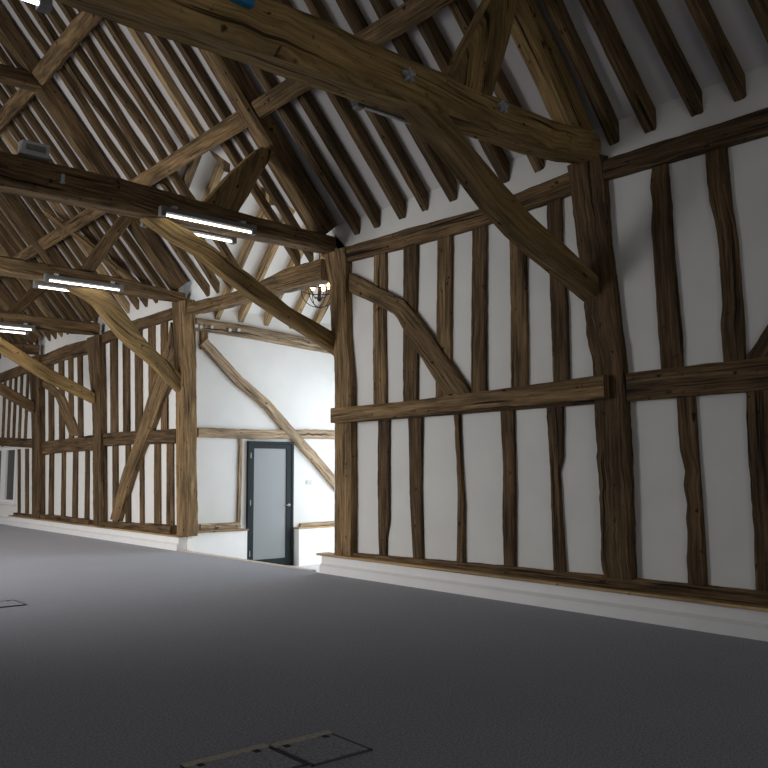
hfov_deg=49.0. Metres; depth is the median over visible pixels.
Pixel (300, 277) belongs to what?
wall plate
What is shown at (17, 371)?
wall plate
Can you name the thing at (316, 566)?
floor
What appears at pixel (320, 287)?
chandelier
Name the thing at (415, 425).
stud
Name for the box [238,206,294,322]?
rafter
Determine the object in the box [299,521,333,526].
beam
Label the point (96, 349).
wall post
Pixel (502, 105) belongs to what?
plate
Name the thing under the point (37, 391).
wall post
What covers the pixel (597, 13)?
rafter
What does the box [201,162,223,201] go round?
rafter
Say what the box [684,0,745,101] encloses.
rafter
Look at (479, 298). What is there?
stud
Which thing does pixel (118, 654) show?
floor
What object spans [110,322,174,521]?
brace
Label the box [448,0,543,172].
rafter
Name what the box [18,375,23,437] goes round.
stud
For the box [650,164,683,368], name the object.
stud
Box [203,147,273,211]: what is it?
strut
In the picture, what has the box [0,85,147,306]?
rafter
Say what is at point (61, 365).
stud
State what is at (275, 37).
tie beam
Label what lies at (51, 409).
stud
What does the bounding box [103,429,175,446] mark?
wall rail
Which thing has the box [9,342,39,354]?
tie beam
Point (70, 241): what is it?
rafter
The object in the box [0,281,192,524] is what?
wall
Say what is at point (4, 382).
stud
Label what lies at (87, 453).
stud
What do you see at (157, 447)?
stud
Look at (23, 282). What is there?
rafter
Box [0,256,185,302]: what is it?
tie beam
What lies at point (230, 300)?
wall plate
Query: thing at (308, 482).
light switch
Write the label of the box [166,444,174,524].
stud
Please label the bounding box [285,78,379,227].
rafter
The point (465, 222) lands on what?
wall plate
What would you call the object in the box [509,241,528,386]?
stud
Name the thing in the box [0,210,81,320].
rafter
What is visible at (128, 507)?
stud
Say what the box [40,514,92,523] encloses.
beam
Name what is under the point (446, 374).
brace
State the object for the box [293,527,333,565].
baseboard
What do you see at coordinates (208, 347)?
brace
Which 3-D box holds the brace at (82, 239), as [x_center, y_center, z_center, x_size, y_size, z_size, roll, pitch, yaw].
[-5.389,-2.497,15.601,2.027,1.633,0.252,-1,-6,7]
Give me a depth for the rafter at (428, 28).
8.64 m
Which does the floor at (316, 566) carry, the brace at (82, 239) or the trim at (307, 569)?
the trim at (307, 569)
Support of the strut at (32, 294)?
on the tie beam at (47, 324)
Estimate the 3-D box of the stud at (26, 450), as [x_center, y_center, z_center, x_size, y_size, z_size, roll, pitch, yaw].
[-8.779,2.416,20.761,0.077,1.650,0.383,5,-8,-40]
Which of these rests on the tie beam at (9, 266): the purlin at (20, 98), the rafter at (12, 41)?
the rafter at (12, 41)
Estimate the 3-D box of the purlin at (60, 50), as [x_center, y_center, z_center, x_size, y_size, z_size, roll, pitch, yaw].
[-4.111,-4.988,11.650,0.305,0.306,4.011,5,-8,-40]
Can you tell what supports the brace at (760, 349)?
attached to the wall at (660, 504)
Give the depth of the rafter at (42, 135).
14.72 m
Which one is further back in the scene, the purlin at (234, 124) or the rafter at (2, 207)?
the rafter at (2, 207)
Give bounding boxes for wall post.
[29,354,45,517]
[87,334,107,525]
[172,299,197,535]
[324,247,357,555]
[567,154,636,580]
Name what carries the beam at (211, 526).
on the trim at (233, 529)
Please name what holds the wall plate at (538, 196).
attached to the wall at (660, 504)
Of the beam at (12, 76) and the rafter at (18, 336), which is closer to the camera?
the beam at (12, 76)
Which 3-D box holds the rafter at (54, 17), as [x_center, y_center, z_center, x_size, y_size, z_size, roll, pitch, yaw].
[-4.404,-4.711,12.578,4.870,6.037,0.209,5,-8,-40]
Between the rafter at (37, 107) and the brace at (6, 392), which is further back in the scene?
the brace at (6, 392)
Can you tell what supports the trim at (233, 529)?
attached to the wall at (300, 383)
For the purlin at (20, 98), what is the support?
attached to the rafter at (12, 41)
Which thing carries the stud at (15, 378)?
attached to the wall at (46, 346)
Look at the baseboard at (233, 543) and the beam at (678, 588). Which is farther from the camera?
the baseboard at (233, 543)
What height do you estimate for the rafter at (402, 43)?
5.931 m
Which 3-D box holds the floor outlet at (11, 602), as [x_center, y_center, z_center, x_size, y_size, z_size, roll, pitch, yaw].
[-3.737,2.183,8.370,0.260,0.014,0.504,5,-8,-40]
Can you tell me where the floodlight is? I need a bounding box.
[16,139,51,161]
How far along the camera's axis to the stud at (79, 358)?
18.27 m
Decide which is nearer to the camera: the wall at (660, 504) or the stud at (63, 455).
the wall at (660, 504)
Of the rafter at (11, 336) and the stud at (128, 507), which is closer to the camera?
the stud at (128, 507)
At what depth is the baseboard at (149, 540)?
16.47 m
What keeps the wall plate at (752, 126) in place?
attached to the wall at (660, 504)
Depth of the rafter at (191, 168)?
12.93 m
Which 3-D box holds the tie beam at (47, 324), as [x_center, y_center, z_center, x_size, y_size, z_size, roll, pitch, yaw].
[-9.647,-1.435,14.451,9.633,0.337,0.337,5,-8,-40]
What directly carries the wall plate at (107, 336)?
attached to the wall at (46, 346)
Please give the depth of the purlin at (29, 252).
17.38 m
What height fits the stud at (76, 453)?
1.600 m
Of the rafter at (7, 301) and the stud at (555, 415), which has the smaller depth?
the stud at (555, 415)
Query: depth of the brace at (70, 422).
18.91 m
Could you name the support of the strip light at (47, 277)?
attached to the tie beam at (9, 266)
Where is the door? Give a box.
[246,441,293,564]
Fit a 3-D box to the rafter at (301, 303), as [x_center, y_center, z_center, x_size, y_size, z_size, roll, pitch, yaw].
[-1.076,-2.321,15.392,0.115,2.372,2.180,5,-8,-40]
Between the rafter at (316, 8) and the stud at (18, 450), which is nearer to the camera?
the rafter at (316, 8)
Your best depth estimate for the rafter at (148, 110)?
12.16 m
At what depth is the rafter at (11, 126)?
15.66 m
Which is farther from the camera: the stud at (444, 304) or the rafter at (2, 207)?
the rafter at (2, 207)
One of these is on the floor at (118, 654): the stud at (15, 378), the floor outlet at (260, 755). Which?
the floor outlet at (260, 755)
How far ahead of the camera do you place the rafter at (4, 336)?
22.02 m
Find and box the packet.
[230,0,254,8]
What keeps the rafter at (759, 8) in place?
attached to the ceiling at (738, 22)
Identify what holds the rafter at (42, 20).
attached to the ceiling at (738, 22)
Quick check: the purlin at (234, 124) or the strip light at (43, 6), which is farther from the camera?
the purlin at (234, 124)
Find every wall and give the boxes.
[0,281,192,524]
[195,310,334,529]
[334,64,767,589]
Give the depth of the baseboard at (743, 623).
7.86 m
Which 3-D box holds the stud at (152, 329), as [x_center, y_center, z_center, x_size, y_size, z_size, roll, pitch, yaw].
[-4.280,-0.094,15.585,0.076,2.080,0.402,5,-8,-40]
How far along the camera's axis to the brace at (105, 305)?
13.83 m
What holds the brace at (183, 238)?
attached to the wall post at (338, 267)
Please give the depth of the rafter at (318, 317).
16.21 m
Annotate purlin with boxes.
[0,88,34,131]
[0,244,37,276]
[32,11,102,85]
[38,209,105,249]
[130,111,247,185]
[252,0,455,118]
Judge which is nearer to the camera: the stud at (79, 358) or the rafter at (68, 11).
the rafter at (68, 11)
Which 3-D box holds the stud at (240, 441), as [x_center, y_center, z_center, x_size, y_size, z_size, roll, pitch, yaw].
[-2.589,1.745,15.101,0.098,1.531,0.070,5,-8,-40]
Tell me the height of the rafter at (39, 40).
6.033 m
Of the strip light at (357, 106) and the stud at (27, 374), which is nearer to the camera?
the strip light at (357, 106)
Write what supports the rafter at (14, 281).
attached to the ceiling at (738, 22)
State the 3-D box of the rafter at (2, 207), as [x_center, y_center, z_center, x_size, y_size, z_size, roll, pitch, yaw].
[-8.219,-4.303,17.037,4.750,5.894,0.127,5,-8,-40]
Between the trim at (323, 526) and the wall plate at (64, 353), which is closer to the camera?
the trim at (323, 526)
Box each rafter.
[0,3,187,290]
[0,46,166,288]
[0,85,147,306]
[0,104,138,309]
[0,128,129,313]
[0,137,116,300]
[0,192,98,321]
[0,202,87,321]
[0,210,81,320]
[0,222,72,319]
[0,234,68,334]
[0,246,62,336]
[0,276,50,340]
[0,281,41,343]
[0,308,26,343]
[0,332,11,341]
[1,83,157,303]
[5,332,19,342]
[7,0,209,296]
[8,277,56,338]
[22,196,80,268]
[23,1,219,292]
[47,5,231,288]
[55,0,239,266]
[77,9,177,153]
[102,18,189,145]
[126,27,202,137]
[150,34,300,265]
[173,41,313,261]
[182,156,201,188]
[198,48,324,257]
[201,49,336,233]
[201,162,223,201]
[210,150,229,172]
[215,205,270,319]
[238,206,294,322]
[251,66,359,234]
[257,183,274,205]
[264,228,306,325]
[276,0,405,219]
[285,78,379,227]
[289,254,324,328]
[304,0,427,211]
[313,289,329,323]
[336,0,456,201]
[369,0,423,64]
[403,0,509,182]
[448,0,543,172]
[511,0,593,130]
[542,0,619,145]
[579,0,656,133]
[632,0,702,116]
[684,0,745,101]
[747,0,767,42]
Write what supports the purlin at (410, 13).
attached to the rafter at (531, 34)
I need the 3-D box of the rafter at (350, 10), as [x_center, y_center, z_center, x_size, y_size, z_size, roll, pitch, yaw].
[-1.068,-5.196,8.514,4.750,5.925,0.223,5,-8,-40]
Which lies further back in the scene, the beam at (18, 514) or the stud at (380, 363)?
the beam at (18, 514)
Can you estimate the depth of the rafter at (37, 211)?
16.56 m
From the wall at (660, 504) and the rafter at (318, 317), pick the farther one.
the rafter at (318, 317)
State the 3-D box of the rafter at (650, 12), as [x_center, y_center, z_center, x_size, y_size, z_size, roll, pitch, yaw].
[0.808,-5.433,6.282,4.756,5.925,0.274,4,-8,-38]
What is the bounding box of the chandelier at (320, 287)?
[300,253,329,307]
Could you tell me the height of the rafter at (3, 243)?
5.886 m
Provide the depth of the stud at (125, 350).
16.40 m
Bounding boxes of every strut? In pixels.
[6,281,47,312]
[79,215,131,271]
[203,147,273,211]
[444,0,517,95]
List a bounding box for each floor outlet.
[0,599,26,607]
[180,743,306,767]
[269,730,371,766]
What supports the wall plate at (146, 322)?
attached to the wall at (46, 346)
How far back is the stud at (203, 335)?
14.82 m
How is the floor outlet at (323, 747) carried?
on the floor at (118, 654)
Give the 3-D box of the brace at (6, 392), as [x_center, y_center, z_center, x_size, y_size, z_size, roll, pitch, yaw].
[-8.937,0.150,19.861,1.336,1.017,0.209,5,-8,-40]
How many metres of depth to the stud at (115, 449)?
16.56 m
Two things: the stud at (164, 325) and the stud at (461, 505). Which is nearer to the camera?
the stud at (461, 505)
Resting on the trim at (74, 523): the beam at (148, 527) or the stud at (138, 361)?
the beam at (148, 527)
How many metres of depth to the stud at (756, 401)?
6.70 m
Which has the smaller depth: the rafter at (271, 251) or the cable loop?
the cable loop
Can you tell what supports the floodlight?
on the tie beam at (19, 175)
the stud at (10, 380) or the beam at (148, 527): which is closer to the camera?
the beam at (148, 527)
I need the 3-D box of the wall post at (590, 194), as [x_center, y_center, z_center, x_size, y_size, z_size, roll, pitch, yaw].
[2.046,-0.203,7.941,0.143,3.970,0.597,5,-8,-40]
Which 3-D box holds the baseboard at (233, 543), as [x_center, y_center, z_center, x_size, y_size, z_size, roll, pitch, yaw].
[-2.907,2.892,14.502,1.065,0.705,0.339,5,-8,-40]
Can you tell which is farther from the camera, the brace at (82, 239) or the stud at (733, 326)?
the brace at (82, 239)
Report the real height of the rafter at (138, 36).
4.383 m
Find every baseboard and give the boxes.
[0,516,186,550]
[187,531,246,558]
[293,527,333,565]
[319,556,767,641]
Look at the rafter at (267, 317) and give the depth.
15.61 m
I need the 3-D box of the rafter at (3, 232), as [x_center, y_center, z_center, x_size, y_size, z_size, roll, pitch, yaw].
[-8.756,-4.237,17.677,4.750,5.890,0.155,5,-8,-40]
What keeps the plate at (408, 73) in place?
attached to the tie beam at (275, 37)
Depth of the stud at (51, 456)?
19.35 m
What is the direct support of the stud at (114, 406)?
attached to the wall at (46, 346)
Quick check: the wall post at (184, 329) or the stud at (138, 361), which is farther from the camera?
the stud at (138, 361)
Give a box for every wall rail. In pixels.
[42,435,92,454]
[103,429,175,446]
[197,428,334,439]
[330,375,609,422]
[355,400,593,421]
[626,357,767,401]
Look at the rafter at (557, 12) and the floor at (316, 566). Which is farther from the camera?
the floor at (316, 566)
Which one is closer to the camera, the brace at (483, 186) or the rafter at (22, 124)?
the brace at (483, 186)
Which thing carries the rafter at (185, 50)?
attached to the ceiling at (738, 22)
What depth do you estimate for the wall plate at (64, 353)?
19.07 m
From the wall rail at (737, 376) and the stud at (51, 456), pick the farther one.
the stud at (51, 456)
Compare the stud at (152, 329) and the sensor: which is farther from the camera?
the stud at (152, 329)
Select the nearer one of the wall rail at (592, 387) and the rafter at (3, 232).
the wall rail at (592, 387)
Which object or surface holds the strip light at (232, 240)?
attached to the tie beam at (19, 175)
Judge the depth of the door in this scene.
15.45 m
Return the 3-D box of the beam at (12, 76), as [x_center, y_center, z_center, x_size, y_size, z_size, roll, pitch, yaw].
[-7.159,-4.858,11.907,4.468,0.303,0.235,5,-8,-40]
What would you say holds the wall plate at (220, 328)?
attached to the wall at (300, 383)
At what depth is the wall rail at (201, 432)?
15.36 m
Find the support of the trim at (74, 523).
attached to the wall at (46, 346)
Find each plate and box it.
[0,366,28,382]
[41,340,87,365]
[102,330,117,343]
[132,308,172,329]
[187,291,251,314]
[195,318,329,353]
[260,259,328,295]
[346,209,492,261]
[402,67,415,81]
[497,100,508,113]
[513,173,570,210]
[603,107,767,179]
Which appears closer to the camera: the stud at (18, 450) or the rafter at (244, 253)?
the rafter at (244, 253)
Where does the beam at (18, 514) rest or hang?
on the trim at (74, 523)
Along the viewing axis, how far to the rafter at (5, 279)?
19.72 m
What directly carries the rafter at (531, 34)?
on the tie beam at (275, 37)
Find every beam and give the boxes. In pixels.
[0,63,41,91]
[0,151,335,253]
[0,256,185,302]
[0,311,99,334]
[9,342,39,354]
[13,513,31,516]
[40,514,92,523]
[56,0,600,164]
[92,521,176,533]
[199,522,240,529]
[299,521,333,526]
[352,553,767,605]
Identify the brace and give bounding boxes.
[0,337,94,403]
[0,382,33,412]
[42,380,78,435]
[43,208,138,281]
[66,288,180,391]
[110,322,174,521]
[139,217,333,355]
[199,338,333,489]
[349,273,470,393]
[399,105,598,301]
[746,325,767,358]
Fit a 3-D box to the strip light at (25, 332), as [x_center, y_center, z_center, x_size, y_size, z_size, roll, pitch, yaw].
[-7.582,-1.090,16.453,1.250,0.145,0.100,5,-8,-40]
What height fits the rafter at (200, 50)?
6.036 m
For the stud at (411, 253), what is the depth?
10.07 m
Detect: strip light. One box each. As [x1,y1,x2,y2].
[0,322,34,331]
[0,328,28,334]
[23,0,52,13]
[33,280,111,295]
[43,273,123,292]
[140,219,236,244]
[158,205,256,235]
[352,100,409,124]
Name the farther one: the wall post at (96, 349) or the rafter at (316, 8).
the wall post at (96, 349)
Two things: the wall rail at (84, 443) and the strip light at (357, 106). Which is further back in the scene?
the wall rail at (84, 443)
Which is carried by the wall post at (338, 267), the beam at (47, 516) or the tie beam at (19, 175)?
the tie beam at (19, 175)
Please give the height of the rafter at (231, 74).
5.831 m
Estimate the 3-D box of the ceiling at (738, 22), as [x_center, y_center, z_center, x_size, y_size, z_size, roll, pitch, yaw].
[-4.447,-5.008,12.523,4.997,5.963,30.000,5,-8,-40]
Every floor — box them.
[0,524,767,767]
[287,564,319,571]
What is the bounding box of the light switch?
[306,480,311,484]
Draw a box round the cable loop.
[154,182,171,192]
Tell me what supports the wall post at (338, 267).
attached to the wall at (660, 504)
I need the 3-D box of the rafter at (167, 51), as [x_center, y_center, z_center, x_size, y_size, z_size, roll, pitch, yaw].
[-3.151,-4.870,11.085,4.871,6.037,0.167,5,-8,-39]
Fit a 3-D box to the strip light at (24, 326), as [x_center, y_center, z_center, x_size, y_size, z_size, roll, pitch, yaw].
[-7.310,-1.138,16.098,1.250,0.145,0.100,5,-8,-40]
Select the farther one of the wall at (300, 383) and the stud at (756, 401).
the wall at (300, 383)
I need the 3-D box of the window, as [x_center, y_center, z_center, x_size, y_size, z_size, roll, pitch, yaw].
[-10.151,2.233,22.417,0.160,1.877,5.400,5,-8,-40]
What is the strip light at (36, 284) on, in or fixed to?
attached to the tie beam at (9, 266)
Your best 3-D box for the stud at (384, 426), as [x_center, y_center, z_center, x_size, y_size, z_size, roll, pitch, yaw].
[0.007,1.230,10.295,0.073,1.720,0.220,5,-8,-40]
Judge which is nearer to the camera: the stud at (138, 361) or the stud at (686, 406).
the stud at (686, 406)
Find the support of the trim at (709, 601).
attached to the wall at (660, 504)
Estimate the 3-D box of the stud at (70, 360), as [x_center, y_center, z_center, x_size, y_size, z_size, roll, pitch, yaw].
[-6.962,0.303,18.778,0.076,1.970,0.480,5,-8,-40]
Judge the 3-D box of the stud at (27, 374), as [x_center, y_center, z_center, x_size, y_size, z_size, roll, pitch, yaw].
[-8.954,0.572,21.152,0.071,1.900,0.147,5,-8,-40]
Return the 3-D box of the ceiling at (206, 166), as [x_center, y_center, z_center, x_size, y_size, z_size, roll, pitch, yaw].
[-0.956,-2.602,14.017,5.823,2.380,4.760,5,-8,-40]
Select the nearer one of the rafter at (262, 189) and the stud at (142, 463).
the rafter at (262, 189)
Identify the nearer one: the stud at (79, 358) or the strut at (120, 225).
the strut at (120, 225)
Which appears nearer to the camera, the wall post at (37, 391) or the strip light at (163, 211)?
the strip light at (163, 211)
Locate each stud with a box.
[1,381,6,446]
[7,379,11,437]
[12,377,17,437]
[17,449,20,512]
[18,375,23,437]
[24,372,28,438]
[25,449,28,513]
[48,365,54,440]
[48,454,54,514]
[58,361,64,439]
[61,452,65,515]
[68,358,73,437]
[72,451,78,517]
[77,356,83,436]
[84,451,89,518]
[110,339,118,432]
[112,446,118,521]
[122,343,130,431]
[125,445,131,521]
[134,330,142,430]
[139,457,144,522]
[148,325,155,429]
[154,444,161,523]
[160,321,168,429]
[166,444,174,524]
[199,332,207,348]
[236,439,242,524]
[373,252,387,403]
[377,420,390,555]
[403,244,418,400]
[408,417,424,558]
[435,235,452,396]
[454,414,465,562]
[471,225,487,392]
[500,410,516,566]
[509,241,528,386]
[546,406,566,571]
[547,198,569,381]
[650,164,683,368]
[677,396,707,585]
[705,147,745,361]
[746,390,767,590]
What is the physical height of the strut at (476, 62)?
1.159 m
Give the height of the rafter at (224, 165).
0.819 m
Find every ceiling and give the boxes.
[0,0,767,338]
[165,120,342,323]
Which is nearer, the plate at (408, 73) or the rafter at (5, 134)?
the plate at (408, 73)
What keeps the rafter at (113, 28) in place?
attached to the ceiling at (738, 22)
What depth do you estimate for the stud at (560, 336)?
8.36 m
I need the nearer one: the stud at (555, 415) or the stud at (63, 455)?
the stud at (555, 415)
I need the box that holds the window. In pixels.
[0,437,31,504]
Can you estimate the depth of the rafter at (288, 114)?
10.71 m
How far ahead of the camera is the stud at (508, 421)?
8.72 m
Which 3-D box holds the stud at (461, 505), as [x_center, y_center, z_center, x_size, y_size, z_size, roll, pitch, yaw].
[0.846,1.123,9.297,0.078,1.720,0.139,5,-8,-40]
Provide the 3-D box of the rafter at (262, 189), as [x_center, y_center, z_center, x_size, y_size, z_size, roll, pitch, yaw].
[-1.945,-3.144,12.411,0.114,1.344,1.152,5,-8,-40]
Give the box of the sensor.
[60,174,64,183]
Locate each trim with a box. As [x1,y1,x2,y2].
[8,515,187,537]
[178,550,315,571]
[198,528,248,532]
[293,525,333,528]
[316,552,767,611]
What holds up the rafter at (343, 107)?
attached to the ceiling at (738, 22)
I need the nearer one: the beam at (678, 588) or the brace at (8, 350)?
the beam at (678, 588)
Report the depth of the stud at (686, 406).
7.14 m

